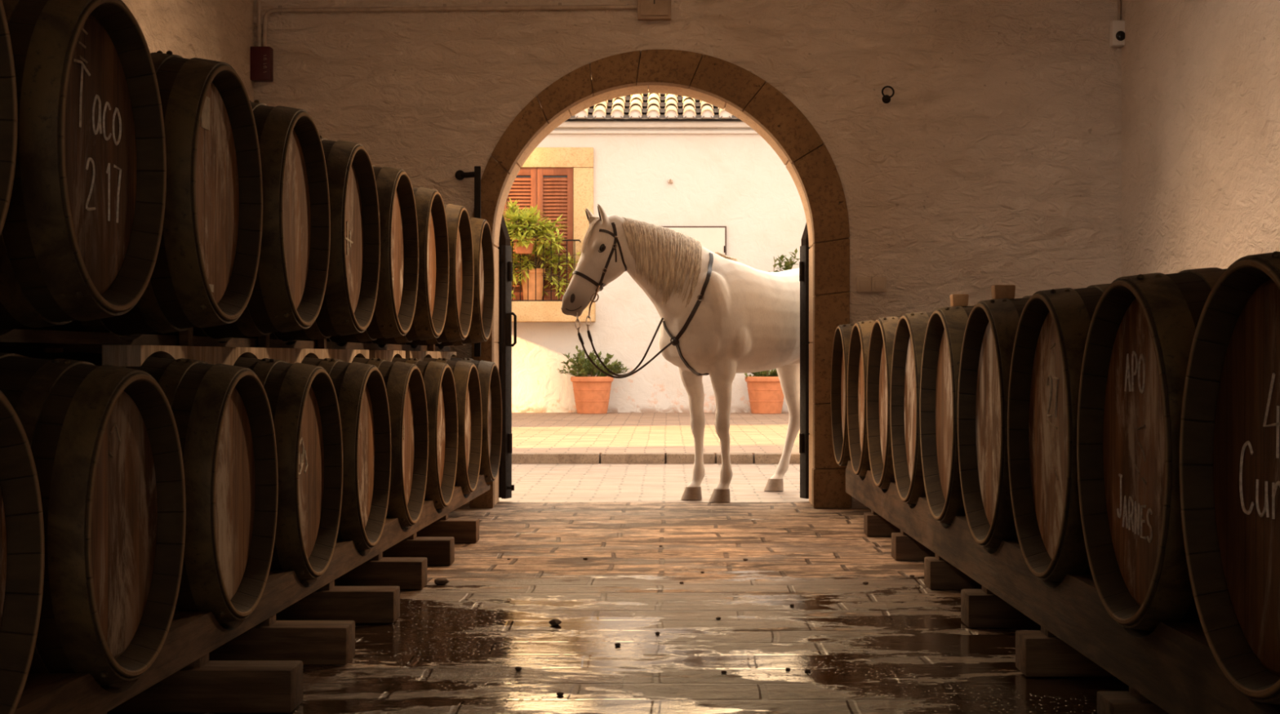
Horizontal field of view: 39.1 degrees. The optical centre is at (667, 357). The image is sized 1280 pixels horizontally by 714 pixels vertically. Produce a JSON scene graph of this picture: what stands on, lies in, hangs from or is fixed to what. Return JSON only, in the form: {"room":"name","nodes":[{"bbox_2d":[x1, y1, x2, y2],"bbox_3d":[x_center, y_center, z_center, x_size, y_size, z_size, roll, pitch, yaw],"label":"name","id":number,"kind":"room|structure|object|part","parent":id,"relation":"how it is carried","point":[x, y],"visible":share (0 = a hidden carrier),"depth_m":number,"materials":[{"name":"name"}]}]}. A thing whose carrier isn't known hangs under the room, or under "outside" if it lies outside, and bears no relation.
{"room":"wine cellar","nodes":[
{"label":"wine cellar","id":0,"kind":"room"},
{"bbox_2d":[121,0,253,102],"bbox_3d":[-2.590,-0.960,3.150,0.300,3.700,14.900,0,0,0],"label":"wall","id":1,"kind":"structure","parent":0,"point":[217,30],"depth_m":9.43,"materials":[{"name":"paint"}]},
{"bbox_2d":[106,502,1128,713],"bbox_3d":[0.115,0.990,3.380,5.710,0.200,15.360,0,0,0],"label":"floor","id":2,"kind":"structure","parent":0,"point":[892,643],"depth_m":5.80,"materials":[{"name":"stone"}]},
{"bbox_2d":[107,653,302,713],"bbox_3d":[-1.595,0.820,4.565,1.312,0.135,0.158,0,0,0],"label":"block","id":3,"kind":"object","parent":2,"relation":"on","point":[204,686],"visible":0.61,"depth_m":4.49,"materials":[{"name":"wood"}]},
{"bbox_2d":[13,475,489,713],"bbox_3d":[-1.179,0.701,6.275,0.115,0.102,7.956,0,0,2],"label":"rail timber","id":4,"kind":"object","parent":2,"relation":"on","point":[192,635],"visible":0.61,"depth_m":4.50,"materials":[{"name":"wood"}]},
{"bbox_2d":[423,357,482,494],"bbox_3d":[-1.533,0.359,9.319,1.060,0.769,0.757,0,0,2],"label":"barrel","id":5,"kind":"object","parent":4,"relation":"on","point":[466,378],"visible":0.16,"depth_m":9.38,"materials":[{"name":"brown wood"}]},
{"bbox_2d":[405,351,456,360],"bbox_3d":[-1.282,0.029,9.520,0.100,0.122,1.563,0,0,2],"label":"plank","id":6,"kind":"object","parent":5,"relation":"on","point":[421,355],"visible":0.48,"depth_m":9.37,"materials":[{"name":"wood"}]},
{"bbox_2d":[428,344,435,351],"bbox_3d":[-1.248,-0.062,9.510,0.028,0.060,0.052,0,0,0],"label":"wedge","id":7,"kind":"object","parent":6,"relation":"on","point":[431,348],"visible":0.44,"depth_m":9.48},
{"bbox_2d":[208,614,355,665],"bbox_3d":[-1.589,0.821,5.265,1.323,0.135,0.151,0,0,0],"label":"block","id":8,"kind":"object","parent":2,"relation":"on","point":[312,642],"visible":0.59,"depth_m":5.19,"materials":[{"name":"wood"}]},
{"bbox_2d":[275,580,399,622],"bbox_3d":[-1.583,0.820,6.075,1.336,0.134,0.157,0,0,0],"label":"block","id":9,"kind":"object","parent":2,"relation":"on","point":[358,604],"visible":0.31,"depth_m":6.00,"materials":[{"name":"wood"}]},
{"bbox_3d":[-2.041,0.701,6.275,0.327,0.102,7.950,0,0,0],"label":"rail timber","id":10,"kind":"object","parent":9,"relation":"on","visible":0},
{"bbox_2d":[0,390,44,713],"bbox_3d":[-1.704,0.359,3.054,1.060,0.769,0.757,0,0,2],"label":"barrel","id":11,"kind":"object","parent":10,"relation":"on","point":[22,544],"visible":1,"depth_m":3.32,"materials":[{"name":"brown wood"}]},
{"bbox_2d":[0,352,186,685],"bbox_3d":[-1.680,0.359,3.949,1.060,0.769,0.757,0,0,2],"label":"barrel","id":12,"kind":"object","parent":10,"relation":"on","point":[104,442],"visible":0.88,"depth_m":3.84,"materials":[{"name":"brown wood"}]},
{"bbox_2d":[15,347,278,623],"bbox_3d":[-1.655,0.359,4.844,1.060,0.769,0.757,0,0,2],"label":"barrel","id":13,"kind":"object","parent":10,"relation":"on","point":[222,413],"visible":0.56,"depth_m":4.77,"materials":[{"name":"brown wood"}]},
{"bbox_2d":[233,357,342,582],"bbox_3d":[-1.631,0.359,5.739,1.060,0.769,0.757,0,0,2],"label":"barrel","id":14,"kind":"object","parent":10,"relation":"on","point":[302,397],"visible":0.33,"depth_m":5.69,"materials":[{"name":"brown wood"}]},
{"bbox_2d":[102,345,368,366],"bbox_3d":[-1.373,0.029,6.190,0.100,0.122,3.064,0,0,2],"label":"plank","id":15,"kind":"object","parent":14,"relation":"on","point":[112,355],"visible":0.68,"depth_m":5.33,"materials":[{"name":"wood"}]},
{"bbox_2d":[178,327,192,346],"bbox_3d":[-1.368,-0.062,5.110,0.028,0.060,0.052,0,0,0],"label":"wedge","id":16,"kind":"object","parent":15,"relation":"on","point":[185,337],"visible":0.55,"depth_m":5.08,"materials":[{"name":"wood"}]},
{"bbox_2d":[0,328,450,351],"bbox_3d":[-1.379,-0.048,6.275,0.045,0.029,8.054,0,0,2],"label":"rail timber","id":17,"kind":"object","parent":15,"relation":"on","point":[6,335],"visible":0.76,"depth_m":4.91,"materials":[{"name":"wood"}]},
{"bbox_2d":[0,0,17,235],"bbox_3d":[-1.707,-0.431,2.923,1.060,0.769,0.757,0,0,1],"label":"barrel","id":18,"kind":"object","parent":17,"relation":"on","point":[8,92],"visible":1,"depth_m":3.21,"materials":[{"name":"brown wood"}]},
{"bbox_2d":[0,0,166,329],"bbox_3d":[-1.685,-0.431,3.803,1.060,0.769,0.757,0,0,1],"label":"barrel","id":19,"kind":"object","parent":17,"relation":"on","point":[81,236],"visible":0.98,"depth_m":3.70,"materials":[{"name":"brown wood"}]},
{"bbox_2d":[8,50,262,337],"bbox_3d":[-1.663,-0.431,4.683,1.060,0.769,0.757,0,0,1],"label":"barrel","id":20,"kind":"object","parent":17,"relation":"on","point":[205,272],"visible":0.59,"depth_m":4.58,"materials":[{"name":"brown wood"}]},
{"bbox_2d":[144,99,330,341],"bbox_3d":[-1.640,-0.431,5.563,1.060,0.769,0.757,0,0,1],"label":"barrel","id":21,"kind":"object","parent":17,"relation":"on","point":[288,292],"visible":0.34,"depth_m":5.49,"materials":[{"name":"brown wood"}]},
{"bbox_2d":[232,135,380,342],"bbox_3d":[-1.618,-0.431,6.443,1.060,0.769,0.757,0,0,1],"label":"barrel","id":22,"kind":"object","parent":17,"relation":"on","point":[349,300],"visible":0.24,"depth_m":6.40,"materials":[{"name":"brown wood"}]},
{"bbox_2d":[301,164,418,344],"bbox_3d":[-1.596,-0.431,7.323,1.060,0.769,0.757,0,0,1],"label":"barrel","id":23,"kind":"object","parent":17,"relation":"on","point":[393,313],"visible":0.27,"depth_m":7.29,"materials":[{"name":"brown wood"}]},
{"bbox_2d":[346,186,448,345],"bbox_3d":[-1.573,-0.431,8.203,1.060,0.769,0.757,0,0,1],"label":"barrel","id":24,"kind":"object","parent":17,"relation":"on","point":[432,300],"visible":0.18,"depth_m":8.16,"materials":[{"name":"brown wood"}]},
{"bbox_2d":[386,204,474,346],"bbox_3d":[-1.551,-0.431,9.083,1.060,0.769,0.757,0,0,1],"label":"barrel","id":25,"kind":"object","parent":17,"relation":"on","point":[461,273],"visible":0.16,"depth_m":9.11,"materials":[{"name":"brown wood"}]},
{"bbox_2d":[422,217,494,346],"bbox_3d":[-1.529,-0.431,9.963,1.060,0.769,0.757,0,0,1],"label":"barrel","id":26,"kind":"object","parent":17,"relation":"on","point":[481,326],"visible":0.16,"depth_m":10.00,"materials":[{"name":"brown wood"}]},
{"bbox_2d":[257,334,269,347],"bbox_3d":[-1.344,-0.062,5.990,0.028,0.060,0.052,0,0,0],"label":"wedge","id":27,"kind":"object","parent":15,"relation":"on","point":[263,340],"visible":0.54,"depth_m":5.96,"materials":[{"name":"wood"}]},
{"bbox_2d":[317,338,326,349],"bbox_3d":[-1.320,-0.062,6.870,0.028,0.060,0.052,0,0,0],"label":"wedge","id":28,"kind":"object","parent":15,"relation":"on","point":[322,344],"visible":0.54,"depth_m":6.84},
{"bbox_2d":[301,357,391,551],"bbox_3d":[-1.607,0.359,6.634,1.060,0.769,0.757,0,0,2],"label":"barrel","id":29,"kind":"object","parent":10,"relation":"on","point":[360,388],"visible":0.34,"depth_m":6.62,"materials":[{"name":"brown wood"}]},
{"bbox_2d":[351,357,428,528],"bbox_3d":[-1.582,0.359,7.529,1.060,0.769,0.757,0,0,2],"label":"barrel","id":30,"kind":"object","parent":10,"relation":"on","point":[403,381],"visible":0.27,"depth_m":7.54,"materials":[{"name":"brown wood"}]},
{"bbox_2d":[391,357,457,509],"bbox_3d":[-1.558,0.359,8.424,1.060,0.769,0.757,0,0,2],"label":"barrel","id":31,"kind":"object","parent":10,"relation":"on","point":[437,377],"visible":0.21,"depth_m":8.47,"materials":[{"name":"brown wood"}]},
{"bbox_2d":[368,350,405,361],"bbox_3d":[-1.317,0.029,8.240,0.100,0.122,0.763,0,0,2],"label":"plank","id":32,"kind":"object","parent":31,"relation":"on","point":[388,355],"visible":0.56,"depth_m":8.14,"materials":[{"name":"wood"}]},
{"bbox_2d":[449,357,502,482],"bbox_3d":[-1.509,0.359,10.214,1.060,0.769,0.757,0,0,2],"label":"barrel","id":33,"kind":"object","parent":10,"relation":"on","point":[488,372],"visible":0.23,"depth_m":10.29,"materials":[{"name":"brown wood"}]},
{"bbox_2d":[334,552,426,589],"bbox_3d":[-1.595,0.821,6.955,1.312,0.135,0.159,0,0,0],"label":"block","id":34,"kind":"object","parent":2,"relation":"on","point":[406,573],"visible":0.31,"depth_m":6.88,"materials":[{"name":"wood"}]},
{"bbox_2d":[382,533,454,565],"bbox_3d":[-1.589,0.821,7.745,1.324,0.136,0.157,0,0,0],"label":"block","id":35,"kind":"object","parent":2,"relation":"on","point":[438,551],"visible":0.28,"depth_m":7.67,"materials":[{"name":"wood"}]},
{"bbox_2d":[434,577,449,585],"bbox_3d":[-0.887,0.878,7.051,0.064,0.026,0.050,0,0,-40],"label":"clod","id":36,"kind":"object","parent":2,"relation":"on","point":[440,581],"visible":1,"depth_m":7.03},
{"bbox_2d":[416,514,479,543],"bbox_3d":[-1.583,0.820,8.665,1.335,0.135,0.151,0,0,0],"label":"block","id":37,"kind":"object","parent":2,"relation":"on","point":[464,531],"visible":0.27,"depth_m":8.59,"materials":[{"name":"wood"}]},
{"bbox_2d":[548,618,561,626],"bbox_3d":[-0.375,0.880,5.976,0.042,0.021,0.047,0,0,-1],"label":"pebble","id":38,"kind":"object","parent":2,"relation":"on","point":[553,622],"visible":1,"depth_m":5.96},
{"bbox_2d":[556,692,564,696],"bbox_3d":[-0.284,0.886,4.734,0.020,0.010,0.016,0,0,3],"label":"pebble","id":39,"kind":"object","parent":2,"relation":"on","point":[560,694],"visible":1,"depth_m":4.73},
{"bbox_2d":[863,510,900,537],"bbox_3d":[1.657,0.820,8.980,1.346,0.134,0.165,0,0,0],"label":"block","id":40,"kind":"object","parent":2,"relation":"on","point":[874,526],"visible":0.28,"depth_m":8.90,"materials":[{"name":"wood"}]},
{"bbox_2d":[891,529,935,560],"bbox_3d":[1.661,0.821,7.930,1.337,0.136,0.160,0,0,0],"label":"block","id":41,"kind":"object","parent":2,"relation":"on","point":[904,547],"visible":0.18,"depth_m":7.85,"materials":[{"name":"wood"}]},
{"bbox_2d":[924,554,981,590],"bbox_3d":[1.665,0.821,6.960,1.329,0.136,0.162,0,0,0],"label":"block","id":42,"kind":"object","parent":2,"relation":"on","point":[939,574],"visible":0.23,"depth_m":6.88,"materials":[{"name":"wood"}]},
{"bbox_2d":[960,585,1040,628],"bbox_3d":[1.657,0.821,5.980,1.345,0.136,0.162,0,0,0],"label":"block","id":43,"kind":"object","parent":2,"relation":"on","point":[981,608],"visible":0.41,"depth_m":5.90,"materials":[{"name":"wood"}]},
{"bbox_2d":[845,460,1279,713],"bbox_3d":[1.097,0.660,6.175,0.130,0.184,7.752,0,0,-1],"label":"rail timber","id":44,"kind":"object","parent":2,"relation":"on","point":[1174,666],"visible":0.65,"depth_m":4.53,"materials":[{"name":"wood"}]},
{"bbox_2d":[831,323,854,466],"bbox_3d":[1.565,0.209,10.146,1.220,0.871,0.860,0,0,-1],"label":"barrel","id":45,"kind":"object","parent":44,"relation":"on","point":[841,344],"visible":0.11,"depth_m":10.38,"materials":[{"name":"brown wood"}]},
{"bbox_2d":[847,320,875,476],"bbox_3d":[1.575,0.209,9.281,1.220,0.871,0.860,0,0,-1],"label":"barrel","id":46,"kind":"object","parent":44,"relation":"on","point":[860,335],"visible":0.16,"depth_m":9.51,"materials":[{"name":"brown wood"}]},
{"bbox_2d":[866,316,901,489],"bbox_3d":[1.584,0.209,8.416,1.220,0.871,0.860,0,0,-1],"label":"barrel","id":47,"kind":"object","parent":44,"relation":"on","point":[883,330],"visible":0.15,"depth_m":8.61,"materials":[{"name":"brown wood"}]},
{"bbox_2d":[889,311,933,504],"bbox_3d":[1.593,0.209,7.551,1.220,0.871,0.860,0,0,-1],"label":"barrel","id":48,"kind":"object","parent":44,"relation":"on","point":[910,332],"visible":0.2,"depth_m":7.72,"materials":[{"name":"brown wood"}]},
{"bbox_2d":[920,304,976,524],"bbox_3d":[1.602,0.209,6.686,1.220,0.871,0.860,0,0,-1],"label":"barrel","id":49,"kind":"object","parent":44,"relation":"on","point":[946,326],"visible":0.17,"depth_m":6.82,"materials":[{"name":"brown wood"}]},
{"bbox_2d":[950,293,968,306],"bbox_3d":[1.084,-0.212,6.700,0.061,0.046,0.069,0,0,0],"label":"block","id":50,"kind":"object","parent":49,"relation":"on","point":[956,300],"visible":0.96,"depth_m":6.67,"materials":[{"name":"brown wood"}]},
{"bbox_2d":[957,295,1031,549],"bbox_3d":[1.611,0.209,5.821,1.220,0.871,0.860,0,0,-1],"label":"barrel","id":51,"kind":"object","parent":44,"relation":"on","point":[991,327],"visible":0.27,"depth_m":5.91,"materials":[{"name":"brown wood"}]},
{"bbox_2d":[991,284,1015,299],"bbox_3d":[1.087,-0.211,5.835,0.069,0.046,0.069,0,0,0],"label":"block","id":52,"kind":"object","parent":51,"relation":"on","point":[998,291],"visible":0.96,"depth_m":5.80,"materials":[{"name":"brown wood"}]},
{"bbox_2d":[1007,283,1111,582],"bbox_3d":[1.620,0.209,4.956,1.220,0.871,0.860,0,0,-1],"label":"barrel","id":53,"kind":"object","parent":44,"relation":"on","point":[1053,326],"visible":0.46,"depth_m":5.00,"materials":[{"name":"brown wood"}]},
{"bbox_2d":[1015,626,1114,676],"bbox_3d":[1.661,0.820,5.070,1.338,0.135,0.167,0,0,0],"label":"block","id":54,"kind":"object","parent":2,"relation":"on","point":[1038,653],"visible":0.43,"depth_m":4.99,"materials":[{"name":"wood"}]},
{"bbox_2d":[1097,686,1168,713],"bbox_3d":[1.665,0.821,4.130,1.329,0.136,0.163,0,0,0],"label":"block","id":55,"kind":"object","parent":2,"relation":"on","point":[1131,702],"visible":0.36,"depth_m":4.08,"materials":[{"name":"wood"}]},
{"bbox_2d":[253,0,1121,508],"bbox_3d":[0.115,-0.960,10.805,5.710,3.700,0.410,0,0,0],"label":"wall","id":56,"kind":"structure","parent":0,"point":[993,157],"depth_m":10.60,"materials":[{"name":"paint"}]},
{"bbox_2d":[255,0,262,46],"bbox_3d":[-2.405,-2.097,10.582,0.045,0.574,0.031,0,0,0],"label":"conduit pipe","id":57,"kind":"object","parent":56,"relation":"attached to","point":[259,25],"visible":1,"depth_m":10.57,"materials":[{"name":"metal"}]},
{"bbox_2d":[249,46,273,82],"bbox_3d":[-2.384,-1.720,10.554,0.122,0.198,0.092,0,0,0],"label":"alarm box","id":58,"kind":"object","parent":56,"relation":"attached to","point":[261,58],"visible":1,"depth_m":10.51,"materials":[{"name":"metal"}]},
{"bbox_2d":[262,2,636,46],"bbox_3d":[-1.283,-1.948,10.582,2.199,0.276,0.032,0,0,0],"label":"conduit pipe","id":59,"kind":"object","parent":56,"relation":"attached to","point":[559,6],"visible":1,"depth_m":10.57,"materials":[{"name":"metal"}]},
{"bbox_2d":[454,166,480,356],"bbox_3d":[-1.173,-0.560,10.553,0.161,1.111,0.135,0,0,0],"label":"iron bracket","id":60,"kind":"object","parent":56,"relation":"attached to","point":[460,175],"visible":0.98,"depth_m":10.49,"materials":[{"name":"metal"}]},
{"bbox_3d":[-1.180,-1.073,10.549,0.166,0.060,0.054,0,0,45],"label":"wall arm","id":61,"kind":"part","parent":60,"relation":"part of","materials":[{"name":"black metal"}]},
{"bbox_2d":[497,215,516,498],"bbox_3d":[-1.389,-0.365,11.267,0.985,2.470,0.087,0,0,22],"label":"door","id":62,"kind":"structure","parent":56,"relation":"in","point":[505,264],"depth_m":11.08,"materials":[{"name":"metal"}]},
{"bbox_3d":[-1.416,-0.367,11.279,0.926,2.465,0.065,0,0,22],"label":"panel","id":63,"kind":"part","parent":62,"relation":"part of","materials":[{"name":"metal"}]},
{"bbox_3d":[-0.964,-0.172,11.085,0.063,0.215,0.030,0,0,0],"label":"handle","id":64,"kind":"part","parent":62,"relation":"part of","materials":[{"name":"black metal"}]},
{"bbox_2d":[493,84,813,505],"bbox_3d":[-0.087,-0.416,10.890,2.098,2.610,0.347,0,0,0],"label":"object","id":65,"kind":"structure","parent":56,"relation":"attached to","point":[629,91],"depth_m":10.90,"materials":[{"name":"stone"}]},
{"bbox_2d":[637,0,671,20],"bbox_3d":[-0.080,-2.059,10.562,0.198,0.151,0.077,0,0,0],"label":"junction box","id":66,"kind":"object","parent":56,"relation":"attached to","point":[647,10],"visible":1,"depth_m":10.53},
{"bbox_3d":[-0.080,-2.063,10.535,0.163,0.121,0.012,0,0,0],"label":"lid","id":67,"kind":"part","parent":66,"relation":"part of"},
{"bbox_2d":[469,48,851,508],"bbox_3d":[-0.043,-0.463,10.650,2.248,2.702,0.129,0,0,0],"label":"stone arch","id":68,"kind":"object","parent":56,"relation":"attached to","point":[815,170],"depth_m":10.59,"materials":[{"name":"stone"}]},
{"bbox_2d":[799,222,809,498],"bbox_3d":[1.239,-0.364,11.267,0.924,2.469,0.087,0,0,-22],"label":"door","id":69,"kind":"structure","parent":56,"relation":"in","point":[804,433],"depth_m":11.08,"materials":[{"name":"metal"}]},
{"bbox_3d":[1.251,-0.367,11.274,0.896,2.464,0.065,0,0,-22],"label":"panel","id":70,"kind":"part","parent":69,"relation":"part of","materials":[{"name":"metal"}]},
{"bbox_2d":[856,277,871,292],"bbox_3d":[1.152,-0.429,10.582,0.087,0.087,0.035,0,0,0],"label":"wall switch","id":71,"kind":"object","parent":56,"relation":"attached to","point":[863,284],"visible":1,"depth_m":10.58,"materials":[{"name":"beige plastic"}]},
{"bbox_2d":[871,277,886,292],"bbox_3d":[1.241,-0.429,10.582,0.087,0.087,0.035,0,0,0],"label":"wall switch","id":72,"kind":"object","parent":56,"relation":"attached to","point":[878,284],"visible":1,"depth_m":10.58,"materials":[{"name":"beige plastic"}]},
{"bbox_2d":[881,85,894,103],"bbox_3d":[1.287,-1.547,10.581,0.071,0.102,0.066,0,0,-23],"label":"ring","id":73,"kind":"object","parent":56,"relation":"attached to","point":[886,99],"visible":1,"depth_m":10.57,"materials":[{"name":"black metal"}]},
{"bbox_2d":[1109,20,1124,47],"bbox_3d":[2.643,-1.899,10.553,0.092,0.150,0.094,0,0,0],"label":"sensor","id":74,"kind":"object","parent":56,"relation":"attached to","point":[1117,28],"visible":1,"depth_m":10.52,"materials":[{"name":"white plastic"}]},
{"bbox_2d":[1117,0,1120,20],"bbox_3d":[2.654,-2.197,10.586,0.018,0.470,0.018,0,0,23],"label":"conduit pipe","id":75,"kind":"object","parent":56,"relation":"attached to","point":[1118,1],"visible":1,"depth_m":10.58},
{"bbox_2d":[1121,0,1279,276],"bbox_3d":[2.820,-0.960,3.150,0.300,3.700,14.900,0,0,0],"label":"wall","id":76,"kind":"structure","parent":0,"point":[1201,78],"depth_m":9.08,"materials":[{"name":"paint"}]},
{"label":"outside","id":77,"kind":"structure","parent":0,"visible":0},
{"bbox_2d":[498,463,808,502],"bbox_3d":[0.000,0.990,13.070,32.000,0.200,4.020,0,0,0],"label":"paving","id":78,"kind":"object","parent":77,"point":[532,482],"visible":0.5,"depth_m":12.87,"materials":[{"name":"stone"}]},
{"bbox_2d":[560,204,799,502],"bbox_3d":[0.428,-0.019,11.378,2.326,1.811,0.671,0,0,-41],"label":"horse","id":79,"kind":"object","parent":78,"relation":"on","point":[747,320],"visible":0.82,"depth_m":11.00},
{"bbox_2d":[572,222,626,318],"bbox_3d":[-0.416,-0.526,10.926,0.338,0.580,0.214,0,0,-9],"label":"bridle","id":80,"kind":"object","parent":79,"relation":"attached to","point":[599,285],"visible":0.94,"depth_m":10.85,"materials":[{"name":"leather"}]},
{"bbox_3d":[-0.325,-0.772,10.863,0.036,0.088,0.019,0,0,44],"label":"crown","id":81,"kind":"part","parent":80,"relation":"part of","materials":[{"name":"leather"}]},
{"bbox_2d":[574,312,672,378],"bbox_3d":[-0.260,-0.072,10.890,0.620,0.398,0.097,0,0,-12],"label":"reins","id":82,"kind":"object","parent":80,"relation":"hanging from","point":[634,371],"visible":1,"depth_m":10.88,"materials":[{"name":"leather"}]},
{"bbox_2d":[662,252,713,376],"bbox_3d":[0.168,-0.267,11.001,0.337,0.763,0.261,0,0,-43],"label":"strap","id":83,"kind":"object","parent":79,"relation":"attached to","point":[675,341],"visible":1,"depth_m":10.90,"materials":[{"name":"leather"}]},
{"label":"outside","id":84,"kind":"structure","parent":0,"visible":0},
{"bbox_2d":[511,118,806,413],"bbox_3d":[0.000,-1.320,26.600,32.000,4.420,0.400,0,0,0],"label":"wall","id":85,"kind":"structure","parent":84,"point":[737,182],"depth_m":26.40,"materials":[{"name":"paint"}]},
{"bbox_2d":[502,147,595,322],"bbox_3d":[-1.914,-1.795,26.180,1.706,2.558,0.540,0,0,0],"label":"window","id":86,"kind":"structure","parent":85,"relation":"in","point":[559,181],"depth_m":26.32,"materials":[{"name":"wood"}]},
{"bbox_2d":[502,168,537,300],"bbox_3d":[-2.185,-1.795,26.365,0.525,1.961,0.050,0,0,0],"label":"shutter","id":87,"kind":"object","parent":86,"relation":"attached to","point":[524,188],"depth_m":26.35,"materials":[{"name":"paint"}]},
{"bbox_3d":[-2.185,-1.795,26.395,0.425,1.871,0.006,0,0,0],"label":"pane","id":88,"kind":"part","parent":86,"relation":"part of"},
{"bbox_2d":[502,198,566,254],"bbox_3d":[-2.057,-1.870,25.776,1.310,0.867,0.813,0,0,0],"label":"potted plant","id":89,"kind":"object","parent":86,"relation":"hanging from","point":[525,236],"visible":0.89,"depth_m":25.66,"materials":[{"name":"green plant"}]},
{"bbox_3d":[-2.065,-1.600,25.780,0.337,0.225,0.337,0,0,0],"label":"pot","id":90,"kind":"part","parent":89,"relation":"part of","materials":[{"name":"ceramic"}]},
{"bbox_3d":[-2.065,-1.875,25.779,0.956,0.525,0.518,0,0,0],"label":"stem","id":91,"kind":"part","parent":89,"relation":"part of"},
{"bbox_3d":[-1.995,-0.804,25.950,1.432,0.045,0.030,0,0,0],"label":"rail","id":92,"kind":"part","parent":86,"relation":"part of","materials":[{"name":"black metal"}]},
{"bbox_2d":[510,231,581,300],"bbox_3d":[-1.922,-1.320,26.047,1.622,1.083,0.614,0,0,0],"label":"potted plant","id":93,"kind":"object","parent":86,"relation":"on","point":[531,275],"visible":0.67,"depth_m":26.04,"materials":[{"name":"green plant"}]},
{"bbox_3d":[-1.965,-1.050,26.150,0.363,0.480,0.363,0,0,0],"label":"pot","id":94,"kind":"part","parent":93,"relation":"part of","materials":[{"name":"ceramic"}]},
{"bbox_3d":[-1.944,-1.342,26.092,1.236,0.826,0.387,0,0,0],"label":"stem","id":95,"kind":"part","parent":93,"relation":"part of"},
{"bbox_3d":[-1.990,-1.241,26.122,1.440,0.919,0.375,0,0,0],"label":"balcony railing","id":96,"kind":"part","parent":86,"relation":"part of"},
{"bbox_3d":[-1.990,-1.690,26.122,1.440,0.022,0.375,0,0,0],"label":"rail","id":97,"kind":"part","parent":86,"relation":"part of","materials":[{"name":"black metal"}]},
{"bbox_3d":[-1.914,-0.663,26.180,1.706,0.293,0.540,0,0,0],"label":"sill","id":98,"kind":"part","parent":86,"relation":"part of","materials":[{"name":"stone"}]},
{"bbox_2d":[537,168,573,300],"bbox_3d":[-1.652,-1.795,26.365,0.525,1.961,0.050,0,0,0],"label":"shutter","id":99,"kind":"object","parent":86,"relation":"attached to","point":[554,185],"depth_m":26.35,"materials":[{"name":"paint"}]},
{"bbox_3d":[-1.652,-1.795,26.395,0.425,1.871,0.006,0,0,0],"label":"pane","id":100,"kind":"part","parent":86,"relation":"part of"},
{"bbox_3d":[-1.924,-1.942,26.380,1.666,2.264,0.120,0,0,0],"label":"frame","id":101,"kind":"part","parent":86,"relation":"part of","materials":[{"name":"paint"}]},
{"bbox_2d":[541,75,742,121],"bbox_3d":[0.000,-4.186,28.250,32.000,1.498,4.300,0,0,0],"label":"roof","id":102,"kind":"structure","parent":85,"relation":"on","point":[648,105],"depth_m":26.43,"materials":[{"name":"tile"}]},
{"bbox_2d":[549,121,758,133],"bbox_3d":[0.000,-3.368,26.350,32.000,0.185,0.160,0,0,0],"label":"trim","id":103,"kind":"structure","parent":85,"relation":"attached to","point":[566,124],"depth_m":26.28,"materials":[{"name":"paint"}]},
{"bbox_2d":[667,178,672,183],"bbox_3d":[0.035,-2.573,26.354,0.070,0.072,0.135,0,0,0],"label":"wall hook","id":104,"kind":"object","parent":85,"relation":"attached to","point":[669,181],"visible":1,"depth_m":26.38,"materials":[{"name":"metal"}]},
{"bbox_2d":[661,226,726,255],"bbox_3d":[0.334,-1.520,26.363,1.044,0.810,0.095,0,0,0],"label":"hatch","id":105,"kind":"object","parent":85,"relation":"attached to","point":[713,238],"visible":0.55,"depth_m":26.33,"materials":[{"name":"paint"}]},
{"bbox_3d":[2.087,0.660,6.175,0.201,0.184,7.750,0,0,0],"label":"rail timber","id":106,"kind":"object","parent":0,"visible":0},
{"bbox_2d":[1076,267,1226,631],"bbox_3d":[1.629,0.209,4.091,1.220,0.871,0.860,0,0,-1],"label":"barrel","id":107,"kind":"object","parent":106,"relation":"on","point":[1142,329],"visible":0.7,"depth_m":4.10,"materials":[{"name":"brown wood"}]},
{"bbox_2d":[1179,251,1279,705],"bbox_3d":[1.638,0.209,3.226,1.220,0.871,0.860,0,0,-1],"label":"barrel","id":108,"kind":"object","parent":106,"relation":"on","point":[1229,435],"visible":1,"depth_m":3.39,"materials":[{"name":"brown wood"}]},
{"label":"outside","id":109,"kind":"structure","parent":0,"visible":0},
{"bbox_2d":[511,413,799,463],"bbox_3d":[0.000,0.950,20.930,32.000,0.280,11.340,0,0,0],"label":"sidewalk","id":110,"kind":"structure","parent":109,"point":[532,433],"depth_m":19.31,"materials":[{"name":"tile"}]},
{"bbox_2d":[558,345,628,413],"bbox_3d":[-1.068,0.316,26.014,1.022,0.989,0.821,0,0,-15],"label":"potted plant","id":111,"kind":"object","parent":110,"relation":"on","point":[591,393],"visible":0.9,"depth_m":25.82,"materials":[{"name":"green plant"}]},
{"bbox_3d":[-1.142,0.123,25.989,0.904,0.463,0.753,0,0,23],"label":"stem","id":112,"kind":"part","parent":111,"relation":"part of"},
{"bbox_3d":[-1.098,0.542,26.000,0.622,0.535,0.622,0,0,0],"label":"pot","id":113,"kind":"part","parent":111,"relation":"part of","materials":[{"name":"ceramic"}]},
{"bbox_2d":[511,453,799,463],"bbox_3d":[0.000,0.910,15.170,15.986,0.203,0.180,0,0,0],"label":"curb","id":114,"kind":"object","parent":110,"relation":"on","point":[517,458],"visible":0.2,"depth_m":15.08,"materials":[{"name":"stone"}]},
{"bbox_2d":[744,248,799,413],"bbox_3d":[1.479,-0.386,25.964,0.816,2.392,0.621,0,0,32],"label":"potted plant","id":115,"kind":"object","parent":110,"relation":"on","point":[766,396],"visible":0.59,"depth_m":25.80,"materials":[{"name":"green plant"}]},
{"bbox_3d":[1.421,0.542,26.000,0.622,0.535,0.622,0,0,0],"label":"pot","id":116,"kind":"part","parent":115,"relation":"part of","materials":[{"name":"ceramic"}]},
{"bbox_3d":[1.633,-0.575,26.001,0.445,1.852,0.052,0,0,0],"label":"tall stem","id":117,"kind":"part","parent":115,"relation":"part of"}
]}

